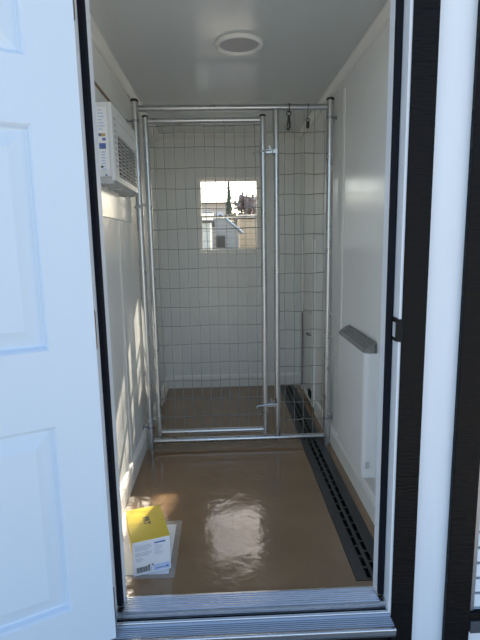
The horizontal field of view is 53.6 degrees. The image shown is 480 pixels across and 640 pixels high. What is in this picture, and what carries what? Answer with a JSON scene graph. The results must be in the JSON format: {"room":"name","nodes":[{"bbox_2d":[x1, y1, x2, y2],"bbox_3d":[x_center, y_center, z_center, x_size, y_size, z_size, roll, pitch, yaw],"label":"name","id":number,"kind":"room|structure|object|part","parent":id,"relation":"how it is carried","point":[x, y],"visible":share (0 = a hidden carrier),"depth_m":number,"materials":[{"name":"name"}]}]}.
{"room":"dog kennel","nodes":[
{"label":"dog kennel","id":0,"kind":"room"},
{"bbox_2d":[92,43,165,486],"bbox_3d":[-0.592,-0.198,2.530,0.080,1.963,2.334,-1,9,-2],"label":"wall","id":1,"kind":"structure","parent":0,"point":[103,76],"depth_m":2.32,"materials":[{"name":"white paint"}]},
{"bbox_2d":[94,80,132,222],"bbox_3d":[-0.535,-0.657,1.913,0.012,0.482,0.960,-1,9,-2],"label":"trim","id":2,"kind":"structure","parent":1,"relation":"attached to","point":[116,206],"depth_m":1.99,"materials":[{"name":"white plastic"}]},
{"bbox_2d":[95,102,137,196],"bbox_3d":[-0.501,-0.679,1.964,0.065,0.289,0.486,-1,9,-2],"label":"air conditioner","id":3,"kind":"object","parent":1,"relation":"attached to","point":[116,138],"visible":0.97,"depth_m":1.79,"materials":[{"name":"white plastic"}]},
{"bbox_2d":[100,177,136,196],"bbox_3d":[-0.500,-0.550,1.986,0.062,0.028,0.477,-1,9,-2],"label":"drip tray","id":4,"kind":"object","parent":3,"relation":"on","point":[119,185],"depth_m":1.91,"materials":[{"name":"grey plastic"}]},
{"bbox_2d":[117,136,136,186],"bbox_3d":[-0.475,-0.657,2.002,0.012,0.155,0.380,-1,9,-2],"label":"grille","id":5,"kind":"object","parent":3,"relation":"attached to","point":[127,163],"depth_m":1.97,"materials":[{"name":"grey plastic"}]},
{"bbox_2d":[90,14,159,140],"bbox_3d":[-0.553,-1.140,2.334,0.030,0.042,2.249,-1,9,-2],"label":"trim","id":6,"kind":"structure","parent":1,"relation":"attached to","point":[97,38],"depth_m":2.02,"materials":[{"name":"white plastic"}]},
{"bbox_2d":[117,221,132,460],"bbox_3d":[-0.531,0.116,2.205,0.004,1.130,0.030,-1,9,-2],"label":"trim","id":7,"kind":"structure","parent":1,"relation":"attached to","point":[118,223],"depth_m":2.19,"materials":[{"name":"white plastic"}]},
{"bbox_2d":[120,376,168,516],"bbox_3d":[-0.526,0.668,2.631,0.017,0.098,2.249,-1,9,-2],"label":"baseboard","id":8,"kind":"structure","parent":1,"relation":"attached to","point":[129,480],"depth_m":2.33,"materials":[{"name":"white plastic"}]},
{"bbox_2d":[156,136,300,377],"bbox_3d":[-0.067,-0.393,3.658,1.215,1.963,0.085,-1,9,-2],"label":"wall","id":9,"kind":"structure","parent":0,"point":[224,156],"depth_m":3.62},
{"bbox_2d":[159,132,296,140],"bbox_3d":[-0.083,-1.331,3.446,0.995,0.042,0.030,-1,9,-2],"label":"trim","id":10,"kind":"structure","parent":9,"relation":"attached to","point":[188,136],"depth_m":3.44,"materials":[{"name":"white plastic"}]},
{"bbox_2d":[198,178,260,253],"bbox_3d":[-0.081,-0.782,3.589,0.471,0.559,0.095,-1,9,-2],"label":"window","id":11,"kind":"structure","parent":9,"relation":"in","point":[210,251],"depth_m":3.59,"materials":[{"name":"white plastic"}]},
{"bbox_3d":[-0.085,-0.915,3.597,0.435,0.277,0.018,-1,9,-2],"label":"sash","id":12,"kind":"part","parent":11,"relation":"part of","materials":[{"name":"clear glass"}]},
{"bbox_3d":[-0.079,-0.661,3.616,0.435,0.262,0.018,-1,9,-2],"label":"sash","id":13,"kind":"part","parent":11,"relation":"part of","materials":[{"name":"clear glass"}]},
{"bbox_3d":[-0.075,-0.509,3.606,0.471,0.013,0.040,-1,9,-2],"label":"sill","id":14,"kind":"part","parent":11,"relation":"part of","materials":[{"name":"white plastic"}]},
{"bbox_2d":[169,372,299,387],"bbox_3d":[-0.041,0.476,3.751,1.038,0.098,0.014,-1,9,-2],"label":"baseboard","id":15,"kind":"structure","parent":9,"relation":"attached to","point":[291,377],"depth_m":3.74,"materials":[{"name":"white plastic"}]},
{"bbox_2d":[89,0,386,133],"bbox_3d":[-0.042,-1.198,2.347,1.215,0.050,2.413,-1,9,-2],"label":"ceiling","id":16,"kind":"structure","parent":0,"point":[166,50],"depth_m":1.95,"materials":[{"name":"white paint"}]},
{"bbox_2d":[215,33,262,55],"bbox_3d":[-0.004,-1.091,1.885,0.192,0.014,0.192,-1,9,-2],"label":"recessed light","id":17,"kind":"object","parent":16,"relation":"in","point":[237,44],"visible":1,"depth_m":1.87,"materials":[{"name":"white plastic"}]},
{"bbox_2d":[118,385,382,608],"bbox_3d":[-0.006,0.734,2.660,1.055,0.060,2.252,-1,9,-2],"label":"floor","id":18,"kind":"structure","parent":0,"point":[254,515],"depth_m":2.07,"materials":[{"name":"brown paint"}]},
{"bbox_2d":[123,524,176,574],"bbox_3d":[-0.343,0.852,1.778,0.228,0.002,0.336,-1,9,-2],"label":"plastic mailer","id":19,"kind":"object","parent":18,"relation":"on","point":[171,527],"visible":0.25,"depth_m":1.74,"materials":[{"name":"white plastic"}]},
{"bbox_2d":[126,505,170,576],"bbox_3d":[-0.336,0.794,1.726,0.130,0.127,0.206,-4,10,-19],"label":"cardboard box","id":20,"kind":"object","parent":19,"relation":"on","point":[148,536],"visible":1,"depth_m":1.65,"materials":[{"name":"yellow cardboard"}]},
{"bbox_2d":[135,540,164,561],"bbox_3d":[-0.306,0.791,1.626,0.104,0.061,0.001,-4,10,-19],"label":"print","id":21,"kind":"object","parent":20,"relation":"attached to","point":[161,540],"depth_m":1.62},
{"bbox_3d":[-0.279,0.851,1.645,0.074,0.028,0.003,-5,10,-21],"label":"accent panel","id":22,"kind":"part","parent":20,"relation":"part of","materials":[{"name":"white paper"}]},
{"bbox_2d":[126,97,336,449],"bbox_3d":[-0.023,-0.201,2.508,1.054,1.834,0.056,-1,9,-2],"label":"gate","id":23,"kind":"object","parent":18,"relation":"on","point":[135,108],"visible":1,"depth_m":2.50,"materials":[{"name":"metal"}]},
{"bbox_3d":[-0.507,-0.184,2.499,0.036,1.822,0.036,-1,9,-2],"label":"post","id":24,"kind":"part","parent":23,"relation":"part of","materials":[{"name":"metal"}]},
{"bbox_3d":[-0.035,-1.060,2.374,0.946,0.030,0.030,-1,9,-2],"label":"rail","id":25,"kind":"part","parent":23,"relation":"part of","materials":[{"name":"metal"}]},
{"bbox_3d":[-0.003,0.661,2.656,0.946,0.030,0.030,-1,9,-2],"label":"rail","id":26,"kind":"part","parent":23,"relation":"part of","materials":[{"name":"metal"}]},
{"bbox_2d":[286,103,291,129],"bbox_3d":[0.246,-1.022,2.391,0.025,0.132,0.042,3,10,26],"label":"hook","id":27,"kind":"object","parent":23,"relation":"hanging from","point":[288,119],"visible":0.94,"depth_m":2.39,"materials":[{"name":"metal"}]},
{"bbox_2d":[306,103,309,128],"bbox_3d":[0.342,-1.029,2.393,0.020,0.120,0.035,3,10,22],"label":"hook","id":28,"kind":"object","parent":23,"relation":"hanging from","point":[307,122],"visible":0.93,"depth_m":2.39,"materials":[{"name":"metal"}]},
{"bbox_3d":[0.470,-0.207,2.532,0.036,1.822,0.036,-1,9,-2],"label":"post","id":29,"kind":"part","parent":23,"relation":"part of","materials":[{"name":"metal"}]},
{"bbox_2d":[280,385,373,580],"bbox_3d":[0.412,0.718,2.674,0.125,0.054,2.189,-1,9,-2],"label":"floor drain","id":30,"kind":"object","parent":18,"relation":"in","point":[357,541],"visible":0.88,"depth_m":2.10,"materials":[{"name":"grey plastic"}]},
{"bbox_2d":[300,23,389,495],"bbox_3d":[0.542,-0.225,2.569,0.080,1.963,2.334,-1,9,-2],"label":"wall","id":31,"kind":"structure","parent":0,"point":[366,86],"depth_m":2.15,"materials":[{"name":"white paint"}]},
{"bbox_2d":[301,240,316,406],"bbox_3d":[0.464,0.004,3.288,0.038,1.100,0.438,-1,9,-2],"label":"door","id":32,"kind":"structure","parent":31,"relation":"in","point":[309,340],"depth_m":3.29,"materials":[{"name":"white plastic"}]},
{"bbox_3d":[0.482,0.229,3.326,0.009,0.576,0.383,-1,9,-2],"label":"sliding panel","id":33,"kind":"part","parent":32,"relation":"part of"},
{"bbox_2d":[340,87,345,329],"bbox_3d":[0.507,-0.234,2.370,0.004,1.730,0.030,-1,9,-2],"label":"trim","id":34,"kind":"structure","parent":31,"relation":"attached to","point":[344,92],"depth_m":2.31,"materials":[{"name":"white plastic"}]},
{"bbox_2d":[297,0,389,138],"bbox_3d":[0.471,-1.165,2.369,0.030,0.042,2.249,-1,9,-2],"label":"trim","id":35,"kind":"structure","parent":31,"relation":"attached to","point":[382,19],"depth_m":1.98,"materials":[{"name":"white plastic"}]},
{"bbox_2d":[314,399,374,524],"bbox_3d":[0.525,0.696,2.342,0.014,0.098,1.591,-1,9,-2],"label":"baseboard","id":36,"kind":"structure","parent":31,"relation":"attached to","point":[363,490],"depth_m":2.23,"materials":[{"name":"white plastic"}]},
{"bbox_2d":[337,325,377,477],"bbox_3d":[0.506,0.329,2.095,0.052,0.560,0.438,-1,9,-2],"label":"wall heater","id":37,"kind":"object","parent":31,"relation":"attached to","point":[357,355],"visible":1,"depth_m":1.96,"materials":[{"name":"white metal"}]},
{"bbox_2d":[339,325,375,353],"bbox_3d":[0.501,0.074,2.055,0.051,0.044,0.435,-1,9,-2],"label":"grille","id":38,"kind":"object","parent":37,"relation":"attached to","point":[358,341],"depth_m":2.00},
{"bbox_2d":[412,0,479,639],"bbox_3d":[0.074,0.002,1.364,2.750,2.200,0.078,-1,9,-2],"label":"wall","id":39,"kind":"structure","parent":0,"point":[458,18],"depth_m":1.34,"materials":[{"name":"white paint"}]},
{"bbox_2d":[0,0,115,639],"bbox_3d":[-0.735,0.052,1.041,0.847,1.872,0.115,-6,11,-29],"label":"door","id":40,"kind":"structure","parent":39,"relation":"in","point":[56,583],"depth_m":1.20,"materials":[{"name":"white paint"}]},
{"bbox_2d":[74,0,440,639],"bbox_3d":[0.050,0.064,1.361,0.938,2.320,0.105,-1,9,-2],"label":"door frame","id":41,"kind":"structure","parent":39,"relation":"attached to","point":[401,11],"depth_m":1.33,"materials":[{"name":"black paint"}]},
{"bbox_3d":[0.445,0.027,1.347,0.012,0.068,0.060,-1,9,-2],"label":"strike plate","id":42,"kind":"part","parent":41,"relation":"part of","materials":[{"name":"metal"}]},
{"bbox_2d":[337,637,388,639],"bbox_3d":[0.095,1.113,1.536,2.750,0.211,0.082,-1,9,-2],"label":"trim","id":43,"kind":"structure","parent":39,"relation":"attached to","point":[379,638],"depth_m":1.50,"materials":[{"name":"black wood"}]},
{"bbox_2d":[112,586,395,639],"bbox_3d":[0.040,0.951,1.479,0.850,0.128,0.148,-1,9,-2],"label":"threshold","id":44,"kind":"object","parent":43,"relation":"on","point":[334,613],"visible":0.88,"depth_m":1.47,"materials":[{"name":"metal"}]},
{"bbox_3d":[0.041,0.942,1.440,0.850,0.042,0.070,-1,9,-2],"label":"sill plate","id":45,"kind":"part","parent":44,"relation":"part of","materials":[{"name":"metal"}]},
{"bbox_2d":[442,0,479,639],"bbox_3d":[1.001,0.045,1.371,0.758,2.320,0.052,-1,9,-2],"label":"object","id":46,"kind":"structure","parent":39,"relation":"in","point":[462,573],"depth_m":1.39,"materials":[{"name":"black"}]},
{"bbox_3d":[1.001,0.024,1.370,0.598,1.779,0.028,-1,9,-2],"label":"frame","id":47,"kind":"part","parent":46,"relation":"part of","materials":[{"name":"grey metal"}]},
{"label":"outside","id":48,"kind":"structure","parent":0,"visible":0},
{"label":"ground","id":49,"kind":"structure","parent":48,"visible":0},
{"bbox_2d":[202,213,214,249],"bbox_3d":[-1.344,-0.825,8.243,1.830,1.980,1.900,-1,9,-2],"label":"storage shed","id":50,"kind":"object","parent":49,"relation":"on","point":[207,232],"visible":0.08,"depth_m":7.30,"materials":[{"name":"white"}]},
{"bbox_2d":[201,202,226,215],"bbox_3d":[-4.269,-3.877,23.045,7.750,3.320,6.500,-1,9,-2],"label":"building","id":51,"kind":"structure","parent":49,"relation":"on","point":[203,204],"depth_m":19.99,"materials":[{"name":"beige"}]},
{"bbox_2d":[212,212,242,248],"bbox_3d":[-0.347,-1.206,10.146,0.790,2.080,1.580,-1,9,-2],"label":"storage shed","id":52,"kind":"object","parent":49,"relation":"on","point":[222,239],"visible":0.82,"depth_m":9.36,"materials":[{"name":"grey"}]},
{"bbox_3d":[-0.384,-1.545,9.372,0.110,0.150,0.011,-1,9,-2],"label":"pane","id":53,"kind":"part","parent":52,"relation":"part of","materials":[{"name":"grey glass"}]},
{"bbox_2d":[225,182,234,222],"bbox_3d":[-0.391,-3.248,17.431,0.670,3.755,0.636,6,12,36],"label":"tree","id":54,"kind":"object","parent":49,"relation":"on","point":[228,202],"visible":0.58,"depth_m":17.18,"materials":[{"name":"green plant"}]},
{"bbox_2d":[232,191,254,224],"bbox_3d":[0.303,-3.282,18.902,1.533,3.623,1.564,-1,9,-2],"label":"tree","id":55,"kind":"object","parent":49,"relation":"on","point":[248,202],"visible":0.12,"depth_m":18.52,"materials":[{"name":"brown plant"}]},
{"bbox_2d":[235,218,256,248],"bbox_3d":[1.197,-1.681,12.561,2.575,2.180,2.320,-1,9,-2],"label":"storage shed","id":56,"kind":"object","parent":49,"relation":"on","point":[247,240],"visible":0.05,"depth_m":11.36,"materials":[{"name":"beige"}]}
]}

